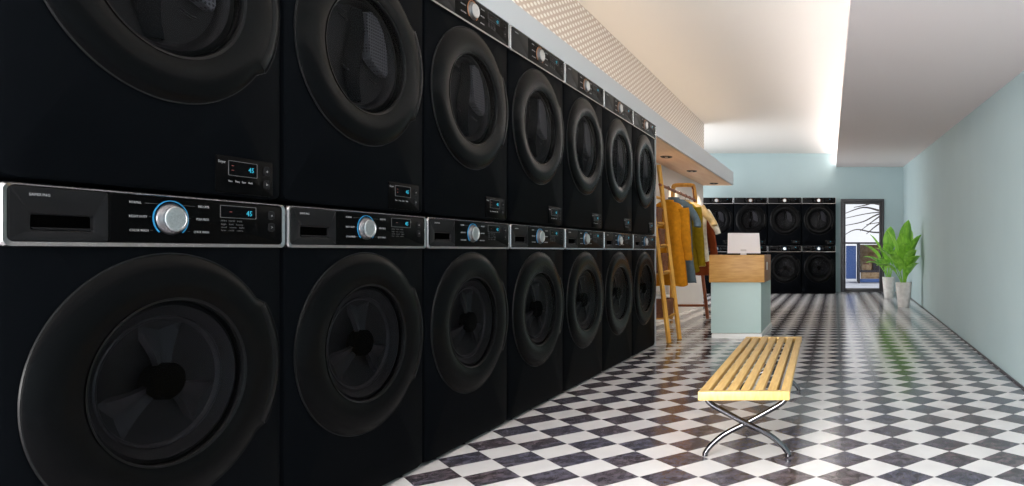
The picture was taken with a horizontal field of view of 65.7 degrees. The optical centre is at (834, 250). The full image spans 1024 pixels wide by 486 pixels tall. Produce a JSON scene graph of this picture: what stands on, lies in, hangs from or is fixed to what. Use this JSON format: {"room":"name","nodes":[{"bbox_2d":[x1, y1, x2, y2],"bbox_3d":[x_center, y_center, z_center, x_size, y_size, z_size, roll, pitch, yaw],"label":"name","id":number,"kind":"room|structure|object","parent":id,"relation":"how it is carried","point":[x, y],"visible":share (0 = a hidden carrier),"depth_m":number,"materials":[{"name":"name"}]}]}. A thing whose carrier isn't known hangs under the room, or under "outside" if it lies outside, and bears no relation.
{"room":"laundry","nodes":[
{"label":"laundry","id":0,"kind":"room"},
{"bbox_2d":[656,162,702,322],"bbox_3d":[-2.260,-0.590,8.600,0.320,2.880,4.800,0,0,0],"label":"wall niche","id":1,"kind":"object","parent":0,"point":[692,293],"visible":0.14,"depth_m":9.56,"materials":[{"name":"white paint"}]},
{"bbox_2d":[655,112,732,184],"bbox_3d":[-1.860,-1.153,8.598,0.480,0.205,4.805,0,0,0],"label":"trim","id":2,"kind":"structure","parent":1,"relation":"attached to","point":[665,131],"depth_m":7.67,"materials":[{"name":"grey paint"}]},
{"bbox_2d":[656,137,731,185],"bbox_3d":[-1.869,-1.046,8.590,0.459,0.008,4.780,0,0,0],"label":"trim","id":3,"kind":"structure","parent":2,"relation":"attached to","point":[680,163],"depth_m":8.51,"materials":[{"name":"beige laminate"}]},
{"bbox_2d":[383,292,1023,485],"bbox_3d":[-0.850,0.900,5.975,5.500,0.100,17.150,0,0,0],"label":"floor","id":4,"kind":"structure","parent":0,"point":[889,395],"depth_m":3.52,"materials":[{"name":"tile"}]},
{"bbox_2d":[0,181,284,485],"bbox_3d":[-1.972,0.352,1.666,0.776,0.978,0.686,0,0,0],"label":"washing machine","id":5,"kind":"object","parent":4,"relation":"on","point":[139,331],"visible":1,"depth_m":1.59,"materials":[{"name":"black metal"}]},
{"bbox_2d":[0,0,279,200],"bbox_3d":[-1.972,-0.632,1.666,0.776,0.978,0.686,0,0,0],"label":"dryer","id":6,"kind":"object","parent":5,"relation":"on","point":[171,97],"visible":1,"depth_m":1.61,"materials":[{"name":"black metal"}]},
{"bbox_2d":[190,0,215,11],"bbox_3d":[-1.635,-0.732,1.752,0.029,0.213,0.112,0,0,0],"label":"grille","id":7,"kind":"object","parent":6,"relation":"attached to","point":[195,5],"depth_m":1.78,"materials":[{"name":"metal"}]},
{"bbox_2d":[279,205,425,485],"bbox_3d":[-1.972,0.352,2.359,0.776,0.978,0.686,0,0,0],"label":"washing machine","id":8,"kind":"object","parent":4,"relation":"on","point":[351,320],"visible":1,"depth_m":2.29,"materials":[{"name":"black metal"}]},
{"bbox_2d":[251,0,422,213],"bbox_3d":[-1.972,-0.632,2.359,0.776,0.978,0.686,0,0,0],"label":"dryer","id":9,"kind":"object","parent":8,"relation":"on","point":[351,71],"visible":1,"depth_m":2.32,"materials":[{"name":"black metal"}]},
{"bbox_2d":[362,12,387,77],"bbox_3d":[-1.635,-0.732,2.445,0.029,0.213,0.112,0,0,0],"label":"grille","id":10,"kind":"object","parent":9,"relation":"attached to","point":[375,25],"depth_m":2.44,"materials":[{"name":"metal"}]},
{"bbox_2d":[422,217,509,462],"bbox_3d":[-1.972,0.352,3.052,0.776,0.978,0.686,0,0,0],"label":"washing machine","id":11,"kind":"object","parent":4,"relation":"on","point":[465,305],"visible":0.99,"depth_m":2.98,"materials":[{"name":"black metal"}]},
{"bbox_2d":[405,0,509,221],"bbox_3d":[-1.972,-0.632,3.052,0.776,0.978,0.686,0,0,0],"label":"dryer","id":12,"kind":"object","parent":11,"relation":"on","point":[465,44],"visible":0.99,"depth_m":3.01,"materials":[{"name":"black metal"}]},
{"bbox_2d":[469,65,484,115],"bbox_3d":[-1.635,-0.732,3.138,0.029,0.213,0.112,0,0,0],"label":"grille","id":13,"kind":"object","parent":12,"relation":"attached to","point":[477,72],"depth_m":3.14,"materials":[{"name":"metal"}]},
{"bbox_2d":[506,224,564,419],"bbox_3d":[-1.972,0.352,3.746,0.776,0.978,0.686,0,0,0],"label":"washing machine","id":14,"kind":"object","parent":4,"relation":"on","point":[535,295],"visible":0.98,"depth_m":3.69,"materials":[{"name":"black metal"}]},
{"bbox_2d":[499,25,564,226],"bbox_3d":[-1.972,-0.632,3.746,0.776,0.978,0.686,0,0,0],"label":"dryer","id":15,"kind":"object","parent":14,"relation":"on","point":[535,75],"visible":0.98,"depth_m":3.71,"materials":[{"name":"black metal"}]},
{"bbox_2d":[537,99,546,139],"bbox_3d":[-1.635,-0.732,3.832,0.029,0.213,0.112,0,0,0],"label":"grille","id":16,"kind":"object","parent":15,"relation":"attached to","point":[541,103],"depth_m":3.82,"materials":[{"name":"metal"}]},
{"bbox_2d":[562,228,603,390],"bbox_3d":[-1.972,0.352,4.439,0.776,0.978,0.686,0,0,0],"label":"washing machine","id":17,"kind":"object","parent":4,"relation":"on","point":[582,283],"visible":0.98,"depth_m":4.38,"materials":[{"name":"black metal"}]},
{"bbox_2d":[558,63,603,229],"bbox_3d":[-1.972,-0.632,4.439,0.776,0.978,0.686,0,0,0],"label":"dryer","id":18,"kind":"object","parent":17,"relation":"on","point":[582,99],"visible":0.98,"depth_m":4.40,"materials":[{"name":"black metal"}]},
{"bbox_2d":[583,123,590,156],"bbox_3d":[-1.635,-0.732,4.525,0.029,0.213,0.112,0,0,0],"label":"grille","id":19,"kind":"object","parent":18,"relation":"attached to","point":[586,126],"depth_m":4.52,"materials":[{"name":"metal"}]},
{"bbox_2d":[602,231,632,370],"bbox_3d":[-1.972,0.352,5.132,0.776,0.978,0.686,0,0,0],"label":"washing machine","id":20,"kind":"object","parent":4,"relation":"on","point":[617,279],"visible":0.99,"depth_m":5.09,"materials":[{"name":"black metal"}]},
{"bbox_2d":[593,90,632,232],"bbox_3d":[-1.972,-0.632,5.132,0.776,0.978,0.686,0,0,0],"label":"dryer","id":21,"kind":"object","parent":20,"relation":"on","point":[617,117],"visible":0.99,"depth_m":5.10,"materials":[{"name":"black metal"}]},
{"bbox_2d":[617,140,622,168],"bbox_3d":[-1.635,-0.732,5.218,0.029,0.213,0.112,0,0,0],"label":"grille","id":22,"kind":"object","parent":21,"relation":"attached to","point":[619,142],"depth_m":5.21,"materials":[{"name":"metal"}]},
{"bbox_2d":[631,234,655,355],"bbox_3d":[-1.972,0.352,5.825,0.776,0.978,0.686,0,0,0],"label":"washing machine","id":23,"kind":"object","parent":4,"relation":"on","point":[644,246],"visible":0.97,"depth_m":5.80,"materials":[{"name":"black metal"}]},
{"bbox_2d":[629,110,655,234],"bbox_3d":[-1.972,-0.632,5.825,0.776,0.978,0.686,0,0,0],"label":"dryer","id":24,"kind":"object","parent":23,"relation":"on","point":[643,130],"visible":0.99,"depth_m":5.80,"materials":[{"name":"black metal"}]},
{"bbox_2d":[643,153,647,178],"bbox_3d":[-1.635,-0.732,5.911,0.029,0.213,0.112,0,0,0],"label":"grille","id":25,"kind":"object","parent":24,"relation":"attached to","point":[645,155],"depth_m":5.90,"materials":[{"name":"glass"}]},
{"bbox_2d":[656,165,708,342],"bbox_3d":[-1.786,-0.002,7.544,0.617,1.709,2.326,0,0,0],"label":"clothes rack","id":26,"kind":"object","parent":4,"relation":"on","point":[661,197],"visible":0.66,"depth_m":6.65,"materials":[{"name":"brown wood"}]},
{"bbox_2d":[656,207,662,223],"bbox_3d":[-1.816,-0.332,6.530,0.328,0.160,0.208,0,0,0],"label":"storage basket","id":27,"kind":"object","parent":26,"relation":"on","point":[659,210],"visible":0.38,"depth_m":6.50,"materials":[{"name":"brown wicker"}]},
{"bbox_2d":[658,228,664,246],"bbox_3d":[-1.801,-0.127,6.530,0.348,0.170,0.208,0,0,0],"label":"storage basket","id":28,"kind":"object","parent":26,"relation":"on","point":[661,232],"visible":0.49,"depth_m":6.49,"materials":[{"name":"brown wicker"}]},
{"bbox_2d":[656,253,668,272],"bbox_3d":[-1.781,0.113,6.530,0.368,0.190,0.208,0,0,0],"label":"storage basket","id":29,"kind":"object","parent":26,"relation":"on","point":[664,256],"visible":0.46,"depth_m":6.48,"materials":[{"name":"brown wicker"}]},
{"bbox_2d":[656,298,673,317],"bbox_3d":[-1.751,0.535,6.530,0.408,0.175,0.208,0,0,0],"label":"storage basket","id":30,"kind":"object","parent":26,"relation":"on","point":[659,311],"visible":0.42,"depth_m":6.43,"materials":[{"name":"brown wicker"}]},
{"bbox_2d":[656,292,668,298],"bbox_3d":[-1.780,0.418,6.530,0.380,0.055,0.190,0,0,0],"label":"folded towel","id":31,"kind":"object","parent":30,"relation":"on","point":[658,294],"visible":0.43,"depth_m":6.45,"materials":[{"name":"white fabric"}]},
{"bbox_3d":[-1.700,-0.575,7.280,0.305,0.164,0.012,0,0,0],"label":"clothes hanger","id":32,"kind":"object","parent":26,"relation":"hanging from","visible":0},
{"bbox_2d":[659,197,700,282],"bbox_3d":[-1.700,-0.113,7.277,0.576,0.906,0.176,0,0,0],"label":"dress","id":33,"kind":"object","parent":32,"relation":"hanging from","point":[691,277],"visible":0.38,"depth_m":7.24,"materials":[{"name":"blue fabric"}]},
{"bbox_3d":[-1.689,-0.550,6.980,0.305,0.214,0.012,0,0,0],"label":"clothes hanger","id":34,"kind":"object","parent":26,"relation":"hanging from","visible":0},
{"bbox_2d":[656,200,692,286],"bbox_3d":[-1.689,-0.078,6.977,0.500,0.876,0.171,0,0,0],"label":"coat","id":35,"kind":"object","parent":34,"relation":"hanging from","point":[678,217],"visible":0.56,"depth_m":6.94,"materials":[{"name":"orange fabric"}]},
{"bbox_3d":[-1.712,-0.575,7.620,0.305,0.164,0.012,0,0,0],"label":"clothes hanger","id":36,"kind":"object","parent":26,"relation":"hanging from","visible":0},
{"bbox_2d":[682,199,705,272],"bbox_3d":[-1.712,-0.163,7.617,0.568,0.806,0.170,0,0,0],"label":"cardigan","id":37,"kind":"object","parent":36,"relation":"hanging from","point":[697,233],"visible":0.21,"depth_m":7.59,"materials":[{"name":"green fabric"}]},
{"bbox_2d":[704,246,733,293],"bbox_3d":[-2.332,0.369,13.950,0.663,0.945,0.750,0,0,0],"label":"washing machine","id":38,"kind":"object","parent":4,"relation":"on","point":[722,250],"visible":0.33,"depth_m":13.60,"materials":[{"name":"black metal"}]},
{"bbox_2d":[703,198,733,245],"bbox_3d":[-2.332,-0.582,13.950,0.663,0.945,0.750,0,0,0],"label":"dryer","id":39,"kind":"object","parent":38,"relation":"on","point":[722,209],"visible":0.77,"depth_m":13.60,"materials":[{"name":"black metal"}]},
{"bbox_2d":[718,212,723,221],"bbox_3d":[-2.249,-0.678,13.625,0.108,0.206,0.028,0,0,0],"label":"grille","id":40,"kind":"object","parent":39,"relation":"attached to","point":[720,214],"depth_m":13.61,"materials":[{"name":"glass"}]},
{"bbox_2d":[709,255,771,337],"bbox_3d":[-0.952,0.444,7.230,0.540,0.812,1.060,0,0,0],"label":"reception desk","id":41,"kind":"object","parent":4,"relation":"on","point":[740,284],"visible":0.96,"depth_m":6.74,"materials":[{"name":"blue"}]},
{"bbox_2d":[727,233,760,254],"bbox_3d":[-0.920,-0.062,6.986,0.332,0.240,0.150,0,0,-6],"label":"computer monitor","id":42,"kind":"object","parent":41,"relation":"on","point":[742,243],"visible":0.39,"depth_m":6.97,"materials":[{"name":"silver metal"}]},
{"bbox_2d":[698,337,801,456],"bbox_3d":[-0.380,0.702,3.620,0.368,0.288,1.760,0,0,-1],"label":"bench","id":43,"kind":"object","parent":4,"relation":"on","point":[781,383],"visible":1,"depth_m":3.00,"materials":[{"name":"brown wood"}]},
{"bbox_2d":[734,246,767,254],"bbox_3d":[-1.660,0.369,13.950,0.663,0.945,0.750,0,0,0],"label":"washing machine","id":44,"kind":"object","parent":4,"relation":"on","point":[764,249],"visible":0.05,"depth_m":13.59,"materials":[{"name":"black metal"}]},
{"bbox_2d":[734,198,769,245],"bbox_3d":[-1.660,-0.582,13.950,0.663,0.945,0.750,0,0,0],"label":"dryer","id":45,"kind":"object","parent":44,"relation":"on","point":[750,214],"visible":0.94,"depth_m":13.60,"materials":[{"name":"black metal"}]},
{"bbox_2d":[752,212,757,221],"bbox_3d":[-1.577,-0.678,13.625,0.108,0.206,0.028,0,0,0],"label":"grille","id":46,"kind":"object","parent":45,"relation":"attached to","point":[754,214],"depth_m":13.61,"materials":[{"name":"glass"}]},
{"bbox_2d":[768,246,801,293],"bbox_3d":[-0.988,0.369,13.950,0.663,0.945,0.750,0,0,0],"label":"washing machine","id":47,"kind":"object","parent":4,"relation":"on","point":[786,261],"visible":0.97,"depth_m":13.60,"materials":[{"name":"black metal"}]},
{"bbox_2d":[768,198,802,245],"bbox_3d":[-0.988,-0.582,13.950,0.663,0.945,0.750,0,0,0],"label":"dryer","id":48,"kind":"object","parent":47,"relation":"on","point":[784,214],"visible":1,"depth_m":13.60,"materials":[{"name":"black metal"}]},
{"bbox_2d":[786,212,791,221],"bbox_3d":[-0.905,-0.678,13.625,0.108,0.206,0.028,0,0,0],"label":"grille","id":49,"kind":"object","parent":48,"relation":"attached to","point":[788,214],"depth_m":13.61,"materials":[{"name":"glass"}]},
{"bbox_2d":[802,246,835,293],"bbox_3d":[-0.316,0.369,13.950,0.663,0.945,0.750,0,0,0],"label":"washing machine","id":50,"kind":"object","parent":4,"relation":"on","point":[818,262],"visible":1,"depth_m":13.60,"materials":[{"name":"black metal"}]},
{"bbox_2d":[802,198,835,245],"bbox_3d":[-0.316,-0.582,13.950,0.663,0.945,0.750,0,0,0],"label":"dryer","id":51,"kind":"object","parent":50,"relation":"on","point":[818,214],"visible":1,"depth_m":13.60,"materials":[{"name":"black metal"}]},
{"bbox_2d":[820,212,825,221],"bbox_3d":[-0.233,-0.678,13.625,0.108,0.206,0.028,0,0,0],"label":"grille","id":52,"kind":"object","parent":51,"relation":"attached to","point":[822,214],"depth_m":13.61,"materials":[{"name":"glass"}]},
{"bbox_2d":[864,226,895,298],"bbox_3d":[0.924,0.206,12.403,0.825,1.288,0.738,0,0,0],"label":"potted plant","id":53,"kind":"object","parent":4,"relation":"on","point":[888,245],"visible":0.81,"depth_m":12.30,"materials":[{"name":"green plant"}]},
{"bbox_2d":[876,220,920,306],"bbox_3d":[0.950,0.190,10.464,0.665,1.320,0.848,0,0,0],"label":"potted plant","id":54,"kind":"object","parent":4,"relation":"on","point":[905,258],"visible":1,"depth_m":10.39,"materials":[{"name":"green plant"}]},
{"bbox_2d":[577,0,849,152],"bbox_3d":[-0.850,-2.080,5.975,5.500,0.100,17.150,0,0,0],"label":"ceiling","id":55,"kind":"structure","parent":0,"point":[760,76],"depth_m":7.35,"materials":[{"name":"white paint"}]},
{"bbox_2d":[703,153,902,291],"bbox_3d":[-1.018,-0.590,14.420,5.164,2.880,0.140,0,0,0],"label":"wall","id":56,"kind":"structure","parent":0,"point":[755,175],"depth_m":14.35,"materials":[{"name":"teal paint"}]},
{"bbox_2d":[841,199,883,291],"bbox_3d":[0.570,-0.115,14.385,0.904,1.930,0.170,0,0,0],"label":"door","id":57,"kind":"structure","parent":56,"relation":"in","point":[844,202],"depth_m":14.35,"materials":[{"name":"grey"}]},
{"bbox_2d":[836,0,1023,166],"bbox_3d":[0.742,-1.242,5.875,1.444,1.108,16.950,0,0,0],"label":"ceiling","id":58,"kind":"structure","parent":0,"point":[914,69],"depth_m":4.24,"materials":[{"name":"white paint"}]},
{"bbox_2d":[903,71,1023,385],"bbox_3d":[1.281,-0.590,5.875,0.150,2.880,16.959,0,0,1],"label":"wall","id":59,"kind":"structure","parent":0,"point":[963,194],"depth_m":5.79,"materials":[{"name":"teal paint"}]},
{"bbox_2d":[910,297,1023,388],"bbox_3d":[1.207,0.844,5.875,0.018,0.012,16.956,0,0,1],"label":"baseboard","id":60,"kind":"structure","parent":59,"relation":"attached to","point":[975,349],"depth_m":5.66,"materials":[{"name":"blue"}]},
{"bbox_3d":[-2.323,-1.642,3.725,0.434,0.775,4.950,0,0,0],"label":"wall","id":61,"kind":"structure","parent":0,"visible":0},
{"bbox_2d":[476,0,654,124],"bbox_3d":[-2.020,-1.192,3.723,0.800,0.127,4.945,0,0,0],"label":"trim","id":62,"kind":"structure","parent":61,"relation":"attached to","point":[507,10],"depth_m":4.10,"materials":[{"name":"grey paint"}]},
{"bbox_2d":[512,0,703,148],"bbox_3d":[-2.097,-1.644,6.125,0.018,0.768,9.750,0,0,0],"label":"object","id":63,"kind":"structure","parent":61,"relation":"attached to","point":[569,20],"depth_m":6.42,"materials":[{"name":"tile"}]},
{"bbox_3d":[-2.480,-0.590,6.125,0.120,2.880,9.750,0,0,0],"label":"wall","id":64,"kind":"structure","parent":0,"visible":0},
{"bbox_2d":[652,140,655,345],"bbox_3d":[-2.013,-0.099,6.187,0.814,1.897,0.018,0,0,0],"label":"trim","id":65,"kind":"structure","parent":64,"relation":"attached to","point":[654,234],"depth_m":6.18,"materials":[{"name":"grey"}]},
{"label":"outside","id":66,"kind":"structure","parent":0,"visible":0},
{"bbox_2d":[846,261,878,287],"bbox_3d":[3.000,0.960,37.275,22.000,0.100,45.450,0,0,0],"label":"ground","id":67,"kind":"structure","parent":66,"point":[850,283],"depth_m":18.74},
{"bbox_2d":[846,242,878,282],"bbox_3d":[0.910,0.330,20.050,1.620,1.160,1.100,0,0,0],"label":"market stall","id":68,"kind":"object","parent":67,"relation":"on","point":[871,275],"visible":0.41,"depth_m":19.58,"materials":[{"name":"grey paint"}]},
{"bbox_2d":[861,263,871,269],"bbox_3d":[0.900,0.447,19.950,0.300,0.200,0.300,0,0,0],"label":"crate","id":69,"kind":"object","parent":68,"relation":"on","point":[865,266],"visible":1,"depth_m":19.81,"materials":[{"name":"wicker"}]},
{"bbox_2d":[860,270,878,271],"bbox_3d":[1.185,0.580,20.075,0.930,0.060,0.850,0,0,0],"label":"countertop","id":70,"kind":"structure","parent":68,"relation":"on","point":[860,270],"depth_m":19.65,"materials":[{"name":"grey paint"}]},
{"bbox_2d":[861,272,878,278],"bbox_3d":[1.185,0.700,19.680,0.910,0.180,0.040,0,0,0],"label":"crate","id":71,"kind":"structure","parent":68,"relation":"on","point":[864,275],"depth_m":19.66,"materials":[{"name":"wood"}]},
{"bbox_2d":[872,263,878,269],"bbox_3d":[1.220,0.422,19.950,0.280,0.250,0.300,0,0,0],"label":"crate","id":72,"kind":"object","parent":68,"relation":"on","point":[874,266],"visible":0.39,"depth_m":19.81,"materials":[{"name":"grey paint"}]},
{"bbox_2d":[846,204,878,233],"bbox_3d":[1.799,-1.592,22.000,3.401,5.020,0.448,0,0,0],"label":"bare tree","id":73,"kind":"object","parent":67,"relation":"on","point":[870,231],"visible":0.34,"depth_m":22.01,"materials":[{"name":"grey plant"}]},
{"bbox_3d":[-1.744,-0.575,8.470,0.305,0.164,0.012,0,0,0],"label":"clothes hanger","id":74,"kind":"object","parent":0,"visible":0},
{"bbox_2d":[695,221,717,275],"bbox_3d":[-1.744,-0.133,8.466,0.609,0.866,0.173,0,0,0],"label":"jacket","id":75,"kind":"object","parent":74,"relation":"hanging from","point":[711,240],"visible":0.16,"depth_m":8.43,"materials":[{"name":"orange fabric"}]},
{"bbox_3d":[-1.734,-0.570,8.220,0.305,0.174,0.012,0,0,0],"label":"clothes hanger","id":76,"kind":"object","parent":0,"visible":0},
{"bbox_2d":[703,209,720,261],"bbox_3d":[-1.734,-0.213,8.217,0.749,0.686,0.172,0,0,0],"label":"shirt","id":77,"kind":"object","parent":76,"relation":"hanging from","point":[716,229],"visible":0.16,"depth_m":8.20,"materials":[{"name":"white fabric"}]},
{"bbox_3d":[-1.725,-0.585,7.950,0.305,0.144,0.012,0,0,0],"label":"clothes hanger","id":78,"kind":"object","parent":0,"visible":0},
{"bbox_2d":[685,200,717,266],"bbox_3d":[-1.724,-0.203,7.946,0.744,0.766,0.177,0,0,0],"label":"t-shirt","id":79,"kind":"object","parent":78,"relation":"hanging from","point":[706,214],"visible":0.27,"depth_m":7.91,"materials":[{"name":"beige fabric"}]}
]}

